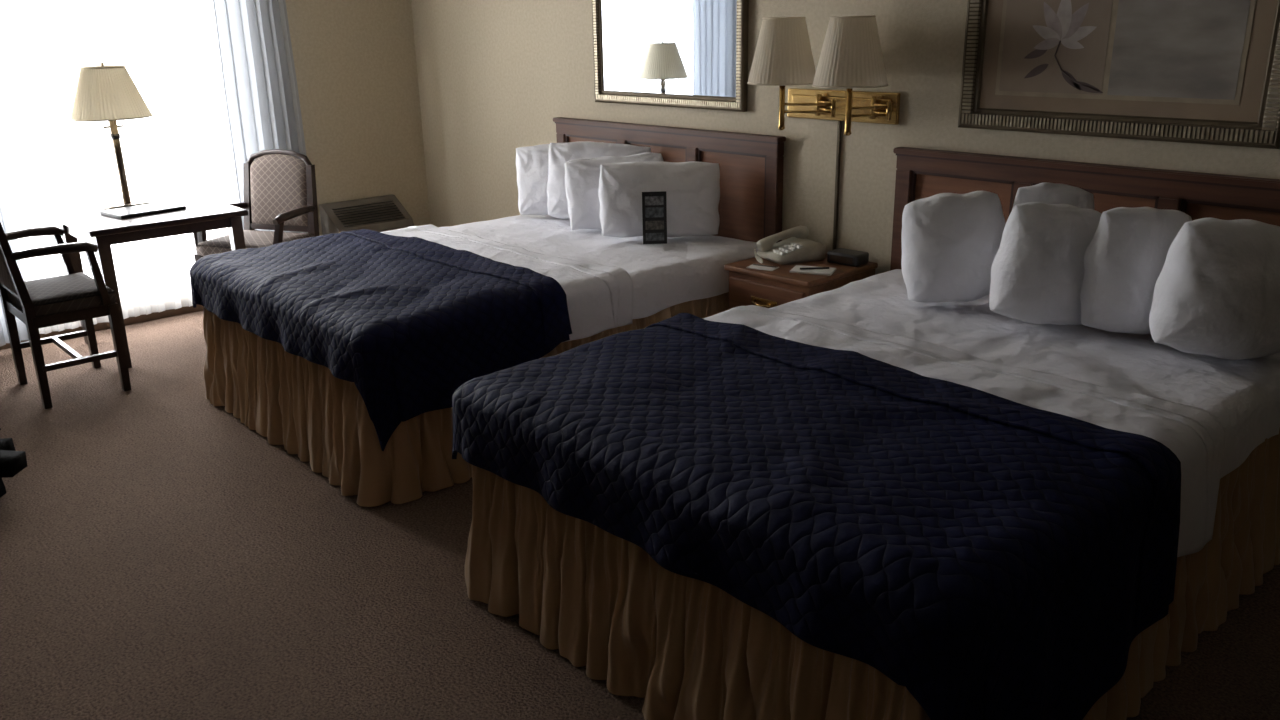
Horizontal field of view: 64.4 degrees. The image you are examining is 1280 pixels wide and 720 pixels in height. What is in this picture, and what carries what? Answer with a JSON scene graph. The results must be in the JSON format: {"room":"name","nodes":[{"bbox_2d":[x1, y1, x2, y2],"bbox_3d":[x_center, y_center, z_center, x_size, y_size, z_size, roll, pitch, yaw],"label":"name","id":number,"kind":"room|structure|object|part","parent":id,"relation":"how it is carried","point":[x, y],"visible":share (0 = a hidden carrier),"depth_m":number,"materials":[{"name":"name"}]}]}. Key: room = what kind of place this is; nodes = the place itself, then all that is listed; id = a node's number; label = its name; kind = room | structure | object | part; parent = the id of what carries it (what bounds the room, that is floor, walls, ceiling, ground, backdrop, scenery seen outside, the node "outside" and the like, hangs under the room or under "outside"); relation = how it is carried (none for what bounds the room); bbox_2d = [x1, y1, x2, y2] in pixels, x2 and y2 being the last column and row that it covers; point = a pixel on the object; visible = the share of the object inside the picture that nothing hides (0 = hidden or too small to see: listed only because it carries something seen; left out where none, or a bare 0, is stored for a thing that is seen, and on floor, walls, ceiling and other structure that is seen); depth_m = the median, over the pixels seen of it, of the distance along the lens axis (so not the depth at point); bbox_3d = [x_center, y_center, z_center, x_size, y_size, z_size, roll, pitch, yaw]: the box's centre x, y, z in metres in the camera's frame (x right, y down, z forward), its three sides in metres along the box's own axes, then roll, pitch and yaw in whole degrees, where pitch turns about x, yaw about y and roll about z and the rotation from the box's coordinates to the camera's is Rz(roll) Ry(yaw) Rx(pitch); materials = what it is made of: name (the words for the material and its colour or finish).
{"room":"hotel room","nodes":[
{"label":"hotel room","id":0,"kind":"room"},
{"bbox_2d":[285,0,429,235],"bbox_3d":[-3.936,-1.108,4.657,6.600,2.500,0.100,-17,24,-39],"label":"wall","id":1,"kind":"structure","parent":0,"point":[355,63],"depth_m":6.48,"materials":[{"name":"paint"}]},
{"bbox_2d":[0,304,202,349],"bbox_3d":[-3.873,0.047,4.999,6.600,0.090,0.015,-17,24,-39],"label":"baseboard","id":2,"kind":"structure","parent":1,"relation":"attached to","point":[183,310],"depth_m":5.85,"materials":[{"name":"brown wood"}]},
{"bbox_2d":[0,0,238,333],"bbox_3d":[-2.943,-1.323,5.406,2.102,2.290,0.050,-17,24,-39],"label":"window","id":3,"kind":"structure","parent":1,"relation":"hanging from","point":[50,162],"depth_m":5.51,"materials":[{"name":"white glass"}]},
{"bbox_3d":[-2.892,-2.460,5.004,2.400,0.024,0.024,-17,24,-39],"label":"curtain rod","id":4,"kind":"object","parent":1,"relation":"attached to","visible":0},
{"bbox_2d":[0,165,28,346],"bbox_3d":[-3.415,-1.145,4.907,0.501,2.290,0.064,-17,24,-39],"label":"curtain","id":5,"kind":"object","parent":4,"relation":"hanging from","point":[6,220],"visible":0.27,"depth_m":5.26,"materials":[{"name":"white fabric"}]},
{"bbox_2d":[212,0,307,232],"bbox_3d":[-2.201,-1.520,5.948,0.474,2.290,0.071,-16,24,-37],"label":"curtain","id":6,"kind":"object","parent":4,"relation":"hanging from","point":[260,87],"visible":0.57,"depth_m":5.91,"materials":[{"name":"white fabric"}]},
{"bbox_2d":[0,310,1279,719],"bbox_3d":[-0.798,1.148,1.819,6.800,0.100,9.330,-17,24,-39],"label":"floor","id":7,"kind":"structure","parent":0,"point":[161,558],"depth_m":3.03,"materials":[{"name":"carpet"}]},
{"bbox_2d":[0,428,26,497],"bbox_3d":[-2.468,0.366,3.628,0.497,0.300,0.322,-1,19,0],"label":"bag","id":8,"kind":"object","parent":7,"relation":"on","point":[12,461],"visible":1,"depth_m":3.64,"materials":[{"name":"black fabric"}]},
{"bbox_2d":[0,222,130,408],"bbox_3d":[-2.713,-0.317,4.671,0.429,0.942,0.586,-17,24,-39],"label":"armchair","id":9,"kind":"object","parent":7,"relation":"on","point":[73,296],"visible":1,"depth_m":4.58,"materials":[{"name":"brown wood"}]},
{"bbox_2d":[0,249,16,294],"bbox_3d":[-2.844,-0.508,4.486,0.088,0.417,0.416,-17,24,-39],"label":"cushion","id":10,"kind":"object","parent":9,"relation":"on","point":[6,280],"depth_m":4.42,"materials":[{"name":"fabric"}]},
{"bbox_2d":[6,272,116,316],"bbox_3d":[-2.683,-0.310,4.702,0.348,0.097,0.500,-17,24,-39],"label":"seat cushion","id":11,"kind":"object","parent":9,"relation":"on","point":[73,294],"depth_m":4.57,"materials":[{"name":"fabric"}]},
{"bbox_2d":[50,195,247,367],"bbox_3d":[-2.541,-0.436,5.388,0.760,0.705,0.710,-17,24,-39],"label":"table","id":12,"kind":"object","parent":7,"relation":"on","point":[200,214],"visible":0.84,"depth_m":5.11,"materials":[{"name":"brown wood"}]},
{"bbox_2d":[69,62,152,209],"bbox_3d":[-2.736,-1.167,5.304,0.390,0.742,0.390,-17,24,-39],"label":"table lamp","id":13,"kind":"object","parent":12,"relation":"on","point":[109,93],"visible":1,"depth_m":5.14,"materials":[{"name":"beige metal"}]},
{"bbox_3d":[-2.743,-1.496,5.194,0.210,0.009,0.210,-17,24,-39],"label":"shade trim","id":14,"kind":"part","parent":13,"relation":"part of","materials":[{"name":"beige fabric"}]},
{"bbox_3d":[-2.738,-1.259,5.273,0.390,0.009,0.390,-17,24,-39],"label":"shade trim","id":15,"kind":"part","parent":13,"relation":"part of","materials":[{"name":"beige fabric"}]},
{"bbox_3d":[-2.741,-1.377,5.234,0.385,0.250,0.385,-17,24,-39],"label":"lampshade","id":16,"kind":"part","parent":13,"relation":"part of","materials":[{"name":"beige fabric"}]},
{"bbox_3d":[-2.729,-0.826,5.418,0.220,0.022,0.140,-17,24,-39],"label":"plate","id":17,"kind":"part","parent":13,"relation":"part of","materials":[{"name":"white metal"}]},
{"bbox_2d":[100,202,185,218],"bbox_3d":[-2.573,-0.778,5.270,0.240,0.020,0.340,14,24,38],"label":"leather folder","id":18,"kind":"object","parent":12,"relation":"on","point":[159,207],"visible":1,"depth_m":5.23,"materials":[{"name":"leather"}]},
{"bbox_2d":[194,149,318,261],"bbox_3d":[-2.125,-0.681,5.720,0.586,0.942,0.505,5,20,19],"label":"armchair","id":19,"kind":"object","parent":7,"relation":"on","point":[280,193],"visible":0.67,"depth_m":5.77,"materials":[{"name":"beige fabric"}]},
{"bbox_2d":[196,230,314,256],"bbox_3d":[-2.141,-0.650,5.683,0.500,0.097,0.410,5,20,19],"label":"seat cushion","id":20,"kind":"object","parent":19,"relation":"on","point":[253,238],"depth_m":5.58,"materials":[{"name":"fabric"}]},
{"bbox_2d":[250,154,307,225],"bbox_3d":[-2.063,-0.972,5.822,0.416,0.417,0.103,5,20,19],"label":"cushion","id":21,"kind":"object","parent":19,"relation":"on","point":[278,182],"depth_m":5.79,"materials":[{"name":"fabric"}]},
{"bbox_2d":[319,194,413,234],"bbox_3d":[-1.747,-0.761,6.584,0.520,0.530,0.252,-17,24,-39],"label":"air conditioner","id":22,"kind":"object","parent":7,"relation":"on","point":[386,212],"visible":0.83,"depth_m":6.49,"materials":[{"name":"metal"}]},
{"bbox_2d":[332,200,403,226],"bbox_3d":[-1.734,-0.938,6.505,0.420,0.093,0.153,-17,24,-39],"label":"grille","id":23,"kind":"object","parent":22,"relation":"attached to","point":[369,213],"depth_m":6.50,"materials":[{"name":"black plastic"}]},
{"bbox_2d":[189,215,758,506],"bbox_3d":[-0.704,-0.208,4.632,2.123,0.679,1.733,-17,24,-39],"label":"bed","id":24,"kind":"object","parent":7,"relation":"on","point":[350,352],"visible":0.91,"depth_m":3.92,"materials":[{"name":"blue fabric"}]},
{"bbox_2d":[189,233,569,450],"bbox_3d":[-1.146,-0.181,4.221,0.883,0.444,1.704,-17,24,-39],"label":"quilt","id":25,"kind":"object","parent":24,"relation":"on","point":[374,336],"depth_m":3.77,"materials":[{"name":"blue fabric"}]},
{"bbox_2d":[516,144,549,214],"bbox_3d":[-0.411,-0.948,5.340,0.491,0.376,0.181,0,19,3],"label":"pillow","id":26,"kind":"object","parent":24,"relation":"on","point":[532,162],"visible":0.36,"depth_m":5.31,"materials":[{"name":"fabric"}]},
{"bbox_2d":[547,142,650,218],"bbox_3d":[-0.209,-0.906,5.172,0.537,0.399,0.185,1,19,6],"label":"pillow","id":27,"kind":"object","parent":24,"relation":"on","point":[559,153],"visible":0.44,"depth_m":5.13,"materials":[{"name":"fabric"}]},
{"bbox_2d":[564,153,662,229],"bbox_3d":[-0.116,-0.824,4.972,0.498,0.362,0.180,-1,19,0],"label":"pillow","id":28,"kind":"object","parent":24,"relation":"on","point":[582,176],"visible":0.52,"depth_m":4.92,"materials":[{"name":"fabric"}]},
{"bbox_2d":[642,191,666,243],"bbox_3d":[0.066,-0.644,4.608,0.110,0.234,0.026,-2,19,-2],"label":"brochure","id":29,"kind":"object","parent":24,"relation":"on","point":[654,207],"visible":1,"depth_m":4.61,"materials":[{"name":"black paper"}]},
{"bbox_2d":[645,220,663,229],"bbox_3d":[0.067,-0.612,4.614,0.084,0.040,0.001,-2,13,-2],"label":"print","id":30,"kind":"object","parent":29,"relation":"on","point":[650,225],"depth_m":4.61},
{"bbox_2d":[645,207,663,217],"bbox_3d":[0.066,-0.668,4.601,0.084,0.045,0.001,-2,13,-2],"label":"print","id":31,"kind":"object","parent":29,"relation":"on","point":[651,212],"depth_m":4.60},
{"bbox_2d":[645,196,663,204],"bbox_3d":[0.064,-0.719,4.589,0.084,0.040,0.001,-2,13,-2],"label":"print","id":32,"kind":"object","parent":29,"relation":"on","point":[649,200],"depth_m":4.59},
{"bbox_2d":[646,233,663,240],"bbox_3d":[0.068,-0.560,4.625,0.084,0.035,0.001,-2,13,-2],"label":"print","id":33,"kind":"object","parent":29,"relation":"attached to","point":[649,236],"depth_m":4.62},
{"bbox_2d":[599,161,719,237],"bbox_3d":[0.091,-0.747,4.744,0.566,0.350,0.195,-1,19,1],"label":"pillow","id":34,"kind":"object","parent":24,"relation":"on","point":[692,189],"visible":0.87,"depth_m":4.68,"materials":[{"name":"fabric"}]},
{"bbox_2d":[553,117,785,242],"bbox_3d":[0.095,-0.656,5.272,0.059,1.090,1.630,-17,24,-39],"label":"headboard","id":35,"kind":"object","parent":7,"relation":"on","point":[751,166],"visible":0.41,"depth_m":4.83,"materials":[{"name":"brown wood"}]},
{"bbox_2d":[724,253,877,308],"bbox_3d":[0.680,-0.123,4.417,0.499,0.600,0.460,-17,24,-39],"label":"nightstand","id":36,"kind":"object","parent":7,"relation":"on","point":[747,286],"visible":0.3,"depth_m":4.22,"materials":[{"name":"brown wood"}]},
{"bbox_2d":[746,264,778,270],"bbox_3d":[0.515,-0.389,4.268,0.120,0.005,0.070,10,22,31],"label":"card","id":37,"kind":"object","parent":36,"relation":"on","point":[753,266],"visible":1,"depth_m":4.26,"materials":[{"name":"paper"}]},
{"bbox_3d":[0.505,-0.231,4.216,0.034,0.022,0.110,-17,24,-39],"label":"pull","id":38,"kind":"part","parent":36,"relation":"part of","materials":[{"name":"gold metal"}]},
{"bbox_3d":[0.516,-0.239,4.223,0.004,0.030,0.140,-17,24,-39],"label":"pull plate","id":39,"kind":"part","parent":36,"relation":"part of","materials":[{"name":"gold metal"}]},
{"bbox_3d":[0.523,-0.242,4.230,0.018,0.150,0.400,-17,24,-39],"label":"drawer","id":40,"kind":"part","parent":36,"relation":"part of","materials":[{"name":"brown wood"}]},
{"bbox_2d":[754,225,825,264],"bbox_3d":[0.634,-0.500,4.408,0.288,0.122,0.210,-9,20,-21],"label":"telephone","id":41,"kind":"object","parent":36,"relation":"on","point":[797,248],"visible":1,"depth_m":4.39,"materials":[{"name":"beige plastic"}]},
{"bbox_3d":[0.511,-0.450,4.384,0.015,0.046,0.122,-4,19,-8],"label":"coiled cord","id":42,"kind":"part","parent":41,"relation":"part of","materials":[{"name":"beige plastic"}]},
{"bbox_2d":[790,265,835,275],"bbox_3d":[0.713,-0.374,4.193,0.170,0.016,0.110,6,20,22],"label":"notepad","id":43,"kind":"object","parent":36,"relation":"on","point":[801,269],"visible":1,"depth_m":4.18,"materials":[{"name":"paper"}]},
{"bbox_2d":[827,248,868,266],"bbox_3d":[0.881,-0.435,4.313,0.150,0.050,0.102,16,25,41],"label":"alarm clock","id":44,"kind":"object","parent":36,"relation":"on","point":[842,256],"visible":1,"depth_m":4.28,"materials":[{"name":"black plastic"}]},
{"bbox_2d":[452,269,1279,719],"bbox_3d":[0.768,0.289,3.055,2.176,0.680,1.736,-17,24,-39],"label":"bed","id":45,"kind":"object","parent":7,"relation":"on","point":[860,499],"visible":0.99,"depth_m":2.38,"materials":[{"name":"blue fabric"}]},
{"bbox_2d":[901,191,1005,301],"bbox_3d":[1.112,-0.396,3.581,0.376,0.390,0.271,1,19,6],"label":"pillow","id":46,"kind":"object","parent":45,"relation":"on","point":[951,242],"visible":0.87,"depth_m":3.49,"materials":[{"name":"fabric"}]},
{"bbox_2d":[989,202,1101,324],"bbox_3d":[1.328,-0.308,3.296,0.361,0.403,0.261,2,19,9],"label":"pillow","id":47,"kind":"object","parent":45,"relation":"on","point":[1037,269],"visible":0.83,"depth_m":3.21,"materials":[{"name":"fabric"}]},
{"bbox_2d":[1012,182,1093,209],"bbox_3d":[1.404,-0.399,3.508,0.293,0.421,0.151,0,19,5],"label":"pillow","id":48,"kind":"object","parent":45,"relation":"on","point":[1048,193],"visible":0.22,"depth_m":3.44,"materials":[{"name":"fabric"}]},
{"bbox_2d":[1080,207,1191,334],"bbox_3d":[1.555,-0.275,3.169,0.338,0.400,0.236,0,19,5],"label":"pillow","id":49,"kind":"object","parent":45,"relation":"on","point":[1125,257],"visible":0.8,"depth_m":3.10,"materials":[{"name":"fabric"}]},
{"bbox_2d":[1149,218,1279,359],"bbox_3d":[1.696,-0.203,2.944,0.404,0.414,0.286,0,19,4],"label":"pillow","id":50,"kind":"object","parent":45,"relation":"on","point":[1216,294],"visible":1,"depth_m":2.86,"materials":[{"name":"fabric"}]},
{"bbox_2d":[890,147,1279,270],"bbox_3d":[1.598,-0.161,3.701,0.059,1.090,1.630,-17,24,-39],"label":"headboard","id":51,"kind":"object","parent":7,"relation":"on","point":[921,173],"visible":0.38,"depth_m":3.56,"materials":[{"name":"brown wood"}]},
{"bbox_3d":[1.596,-0.297,3.657,0.018,0.635,1.470,-17,24,-39],"label":"panel moulding","id":52,"kind":"part","parent":51,"relation":"part of","materials":[{"name":"brown wood"}]},
{"bbox_2d":[411,0,1279,274],"bbox_3d":[1.649,-0.850,3.533,0.100,2.500,9.330,-17,24,-39],"label":"wall","id":53,"kind":"structure","parent":0,"point":[494,76],"depth_m":4.59,"materials":[{"name":"paint"}]},
{"bbox_2d":[592,0,748,111],"bbox_3d":[0.116,-1.644,4.918,0.034,0.813,1.060,-17,24,-39],"label":"wall mirror","id":54,"kind":"object","parent":53,"relation":"attached to","point":[693,54],"visible":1,"depth_m":4.93,"materials":[{"name":"silver glass"}]},
{"bbox_2d":[747,15,900,249],"bbox_3d":[0.737,-0.891,4.178,0.404,0.986,0.653,-17,24,-39],"label":"wall lamp","id":55,"kind":"object","parent":53,"relation":"attached to","point":[851,57],"visible":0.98,"depth_m":4.04,"materials":[{"name":"beige fabric"}]},
{"bbox_3d":[0.585,-1.140,4.177,0.292,0.007,0.292,-17,24,-39],"label":"shade trim","id":56,"kind":"part","parent":55,"relation":"part of","materials":[{"name":"beige fabric"}]},
{"bbox_3d":[0.583,-1.258,4.137,0.286,0.250,0.286,-17,24,-39],"label":"lampshade","id":57,"kind":"part","parent":55,"relation":"part of","materials":[{"name":"beige fabric"}]},
{"bbox_3d":[0.580,-1.377,4.097,0.174,0.007,0.174,-17,24,-39],"label":"shade trim","id":58,"kind":"part","parent":55,"relation":"part of","materials":[{"name":"beige fabric"}]},
{"bbox_3d":[0.649,-1.177,4.201,0.282,0.437,0.225,-2,19,-3],"label":"arm","id":59,"kind":"part","parent":55,"relation":"part of","materials":[{"name":"gold metal"}]},
{"bbox_3d":[0.853,-0.748,4.403,0.012,0.566,0.016,-17,24,-39],"label":"cord","id":60,"kind":"part","parent":55,"relation":"part of","materials":[{"name":"gold metal"}]},
{"bbox_3d":[0.848,-1.072,4.286,0.020,0.125,0.570,-17,24,-39],"label":"plate","id":61,"kind":"part","parent":55,"relation":"part of","materials":[{"name":"gold metal"}]},
{"bbox_3d":[0.812,-1.065,3.939,0.292,0.007,0.292,-17,24,-39],"label":"shade trim","id":62,"kind":"part","parent":55,"relation":"part of","materials":[{"name":"beige fabric"}]},
{"bbox_3d":[0.810,-1.184,3.900,0.286,0.250,0.286,-17,24,-39],"label":"lampshade","id":63,"kind":"part","parent":55,"relation":"part of","materials":[{"name":"beige fabric"}]},
{"bbox_3d":[0.807,-1.302,3.860,0.174,0.007,0.174,-17,24,-39],"label":"shade trim","id":64,"kind":"part","parent":55,"relation":"part of","materials":[{"name":"beige fabric"}]},
{"bbox_3d":[0.898,-1.103,3.963,0.306,0.437,0.162,-17,24,-39],"label":"arm","id":65,"kind":"part","parent":55,"relation":"part of","materials":[{"name":"gold metal"}]},
{"bbox_2d":[958,0,1279,148],"bbox_3d":[1.586,-1.182,3.375,0.034,0.867,1.100,-17,24,-39],"label":"framed botanical print","id":66,"kind":"object","parent":53,"relation":"attached to","point":[1183,71],"visible":1,"depth_m":3.40,"materials":[{"name":"beige paper"}]}
]}

